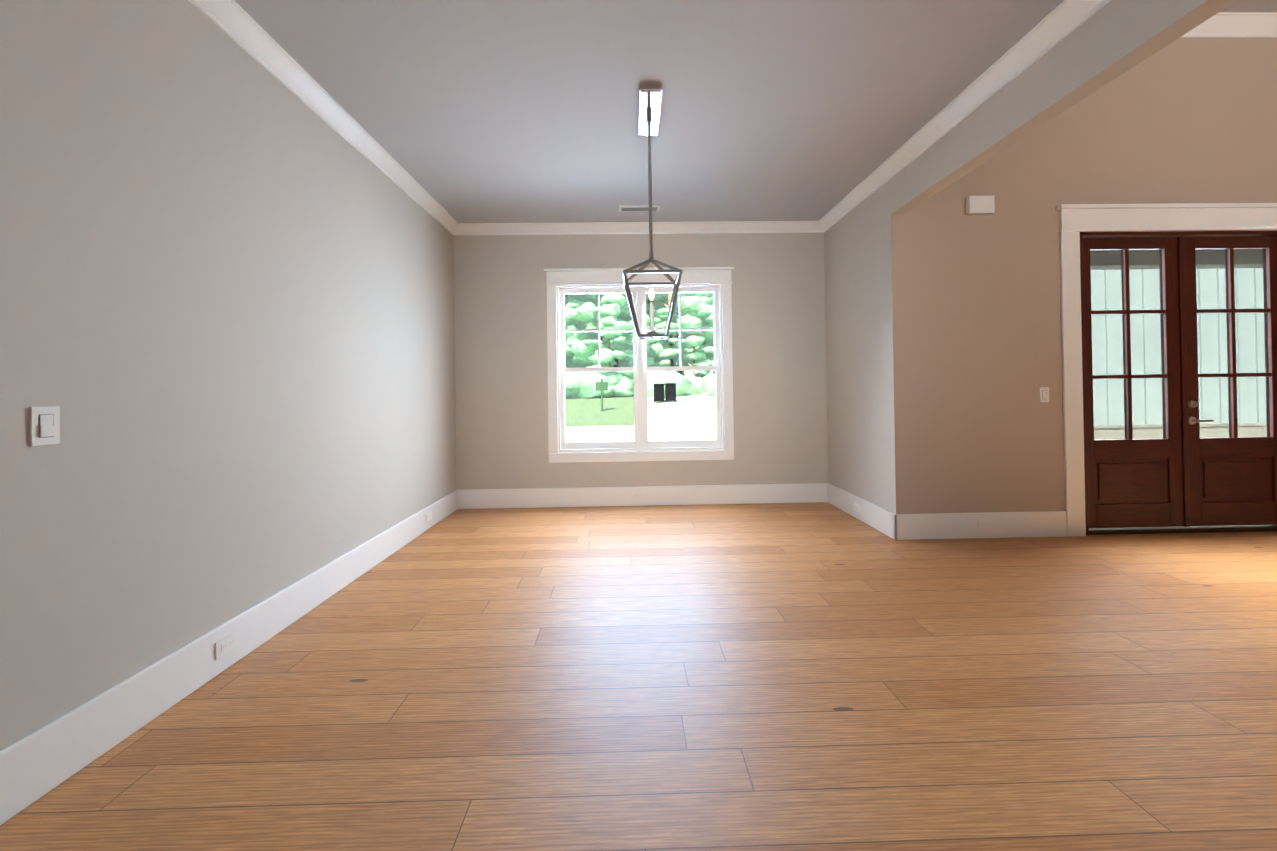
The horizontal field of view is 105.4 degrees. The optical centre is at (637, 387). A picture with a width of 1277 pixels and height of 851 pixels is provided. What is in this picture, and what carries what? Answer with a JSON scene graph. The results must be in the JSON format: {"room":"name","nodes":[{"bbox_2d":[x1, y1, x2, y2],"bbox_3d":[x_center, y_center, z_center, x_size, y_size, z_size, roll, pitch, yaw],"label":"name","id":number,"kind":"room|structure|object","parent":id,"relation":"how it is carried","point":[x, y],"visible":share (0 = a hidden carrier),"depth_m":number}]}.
{"room":"empty dining room","nodes":[
{"label":"empty dining room","id":0,"kind":"room"},
{"bbox_2d":[0,0,455,750],"bbox_3d":[-1.856,-0.248,-0.807,0.160,2.918,11.986,-1,0,-1],"label":"wall","id":1,"kind":"structure","parent":0,"point":[226,304],"depth_m":1.95},
{"bbox_2d":[30,406,59,445],"bbox_3d":[-1.811,0.117,1.489,0.012,0.117,0.072,-1,0,-1],"label":"light switch","id":2,"kind":"object","parent":1,"relation":"attached to","point":[44,425],"visible":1,"depth_m":1.48},
{"bbox_2d":[0,489,459,824],"bbox_3d":[-1.746,1.109,-0.815,0.020,0.200,11.666,-1,0,-1],"label":"baseboard","id":3,"kind":"structure","parent":1,"relation":"attached to","point":[40,763],"depth_m":1.84},
{"bbox_2d":[215,629,237,659],"bbox_3d":[-1.790,1.120,2.122,0.010,0.072,0.117,-1,0,-1],"label":"outlet","id":4,"kind":"object","parent":3,"relation":"attached to","point":[226,644],"visible":1,"depth_m":2.11},
{"bbox_2d":[426,511,431,522],"bbox_3d":[-1.832,1.136,4.271,0.010,0.072,0.117,-1,0,-1],"label":"outlet","id":5,"kind":"object","parent":3,"relation":"attached to","point":[429,516],"visible":1,"depth_m":4.26},
{"bbox_2d":[188,0,459,235],"bbox_3d":[-1.749,-1.661,-0.795,0.095,0.095,11.666,-1,0,-1],"label":"crown molding","id":6,"kind":"structure","parent":1,"relation":"attached to","point":[238,24],"depth_m":2.70},
{"bbox_2d":[0,502,1276,850],"bbox_3d":[2.530,1.179,-0.732,8.892,0.060,11.986,-1,0,-1],"label":"floor","id":7,"kind":"structure","parent":0,"point":[818,676],"depth_m":1.84},
{"bbox_2d":[453,233,827,489],"bbox_3d":[0.122,-0.235,5.146,4.027,2.918,0.160,-1,0,-1],"label":"wall","id":8,"kind":"structure","parent":0,"point":[778,349],"depth_m":5.06},
{"bbox_2d":[460,221,815,235],"bbox_3d":[0.027,-1.646,5.026,3.630,0.095,0.095,-1,0,-1],"label":"crown molding","id":9,"kind":"structure","parent":8,"relation":"attached to","point":[704,227],"depth_m":5.03},
{"bbox_2d":[544,267,733,462],"bbox_3d":[0.028,-0.236,5.105,1.967,2.002,0.178,-1,0,-1],"label":"window","id":10,"kind":"structure","parent":8,"relation":"in","point":[640,369],"depth_m":5.08},
{"bbox_2d":[460,483,827,508],"bbox_3d":[0.078,1.124,5.045,3.837,0.200,0.020,-1,0,-1],"label":"baseboard","id":11,"kind":"structure","parent":8,"relation":"attached to","point":[793,492],"depth_m":5.03},
{"bbox_2d":[632,492,643,498],"bbox_3d":[0.002,1.120,5.030,0.117,0.072,0.010,-1,0,-1],"label":"outlet","id":12,"kind":"object","parent":11,"relation":"attached to","point":[637,495],"visible":1,"depth_m":5.03},
{"bbox_2d":[235,0,1063,222],"bbox_3d":[0.110,-1.795,-0.758,4.137,0.120,11.986,-1,0,-1],"label":"ceiling","id":13,"kind":"structure","parent":0,"point":[492,111],"depth_m":2.78},
{"bbox_2d":[619,205,659,210],"bbox_3d":[0.016,-1.689,4.594,0.380,0.016,0.130,-1,0,-1],"label":"ceiling vent","id":14,"kind":"object","parent":13,"relation":"in","point":[636,207],"visible":1,"depth_m":4.56},
{"bbox_2d":[623,85,682,339],"bbox_3d":[0.080,-1.005,2.994,0.347,1.406,0.490,-1,0,-1],"label":"chandelier","id":15,"kind":"object","parent":13,"relation":"hanging from","point":[650,96],"visible":1,"depth_m":2.98},
{"bbox_2d":[824,180,895,513],"bbox_3d":[2.061,-0.841,4.462,0.160,4.065,1.291,-1,0,-1],"label":"wall","id":16,"kind":"structure","parent":0,"point":[859,355],"depth_m":4.32},
{"bbox_2d":[824,483,891,537],"bbox_3d":[1.999,1.092,4.436,0.020,0.200,1.260,-1,0,-1],"label":"baseboard","id":17,"kind":"structure","parent":16,"relation":"attached to","point":[879,518],"depth_m":4.31},
{"bbox_2d":[854,503,859,513],"bbox_3d":[1.986,1.092,4.406,0.010,0.072,0.117,-1,0,-1],"label":"outlet","id":18,"kind":"object","parent":17,"relation":"attached to","point":[857,508],"visible":1,"depth_m":4.39},
{"bbox_2d":[812,0,1110,232],"bbox_3d":[2.022,-1.714,-0.721,0.095,0.095,11.666,-1,0,-1],"label":"crown molding","id":19,"kind":"structure","parent":16,"relation":"attached to","point":[1069,15],"depth_m":2.78},
{"bbox_2d":[890,0,1236,213],"bbox_3d":[2.133,-2.158,-1.442,0.110,1.515,10.535,-1,0,-1],"label":"header beam","id":20,"kind":"structure","parent":0,"point":[1110,41],"depth_m":2.36},
{"bbox_2d":[891,38,1276,513],"bbox_3d":[4.424,-0.878,3.942,4.865,4.065,0.161,-1,0,-1],"label":"wall","id":21,"kind":"structure","parent":0,"point":[977,339],"depth_m":3.83},
{"bbox_2d":[892,511,1066,539],"bbox_3d":[2.681,1.078,3.804,1.360,0.200,0.020,-1,0,-1],"label":"baseboard","id":22,"kind":"structure","parent":21,"relation":"attached to","point":[1031,523],"depth_m":3.79},
{"bbox_2d":[978,520,993,528],"bbox_3d":[2.717,1.068,3.792,0.117,0.072,0.010,-1,0,-1],"label":"outlet","id":23,"kind":"object","parent":22,"relation":"attached to","point":[985,524],"visible":1,"depth_m":3.79},
{"bbox_2d":[966,196,994,214],"bbox_3d":[2.683,-1.426,3.808,0.197,0.136,0.048,-1,0,-1],"label":"door chime","id":24,"kind":"object","parent":21,"relation":"attached to","point":[980,205],"visible":1,"depth_m":3.79},
{"bbox_2d":[1039,387,1048,401],"bbox_3d":[3.202,0.057,3.827,0.072,0.117,0.012,-1,0,-1],"label":"light switch","id":25,"kind":"object","parent":21,"relation":"attached to","point":[1044,394],"visible":1,"depth_m":3.83},
{"bbox_2d":[1056,203,1276,536],"bbox_3d":[4.372,-0.145,3.931,2.102,2.600,0.250,-1,0,-1],"label":"door frame","id":26,"kind":"structure","parent":21,"relation":"attached to","point":[1075,220],"depth_m":3.83},
{"bbox_2d":[1083,236,1276,527],"bbox_3d":[4.374,-0.049,3.893,1.680,2.324,0.104,-1,0,-1],"label":"doors","id":27,"kind":"structure","parent":21,"relation":"in","point":[1181,362],"depth_m":3.91},
{"bbox_2d":[1180,12,1276,37],"bbox_3d":[4.371,-2.849,3.825,4.350,0.125,0.100,-1,0,-1],"label":"crown molding","id":28,"kind":"structure","parent":21,"relation":"attached to","point":[1241,25],"depth_m":3.77},
{"bbox_2d":[1220,0,1276,11],"bbox_3d":[4.497,-3.008,-1.310,4.866,0.120,10.695,-1,0,-1],"label":"ceiling","id":29,"kind":"structure","parent":0,"point":[1254,6],"depth_m":3.72},
{"label":"outside","id":30,"kind":"structure","parent":0,"visible":0},
{"bbox_2d":[565,395,633,426],"bbox_3d":[3.877,1.495,63.055,150.000,1.650,113.834,-1,0,-1],"label":"ground","id":31,"kind":"structure","parent":30,"point":[612,411],"depth_m":23.22},
{"bbox_2d":[596,379,607,410],"bbox_3d":[-1.719,0.382,23.529,0.600,1.580,0.120,-1,0,-1],"label":"sign post","id":32,"kind":"object","parent":31,"relation":"on","point":[605,387],"depth_m":23.48},
{"bbox_2d":[564,293,715,398],"bbox_3d":[-0.339,-10.380,44.181,41.884,22.722,29.911,-1,0,-1],"label":"trees","id":33,"kind":"object","parent":31,"relation":"on","point":[625,360],"depth_m":32.76},
{"bbox_2d":[566,395,715,441],"bbox_3d":[16.687,0.920,21.282,46.000,1.500,23.800,-1,0,-1],"label":"driveway","id":34,"kind":"structure","parent":31,"relation":"on","point":[667,417],"depth_m":18.33},
{"bbox_2d":[653,383,664,401],"bbox_3d":[1.184,0.312,26.912,0.620,1.060,0.790,-1,0,-1],"label":"bin","id":35,"kind":"object","parent":34,"relation":"on","point":[657,396],"depth_m":26.56},
{"bbox_2d":[665,383,676,401],"bbox_3d":[1.840,0.288,27.125,0.620,1.060,0.790,-1,0,-1],"label":"bin","id":36,"kind":"object","parent":34,"relation":"on","point":[670,395],"depth_m":26.77}
]}

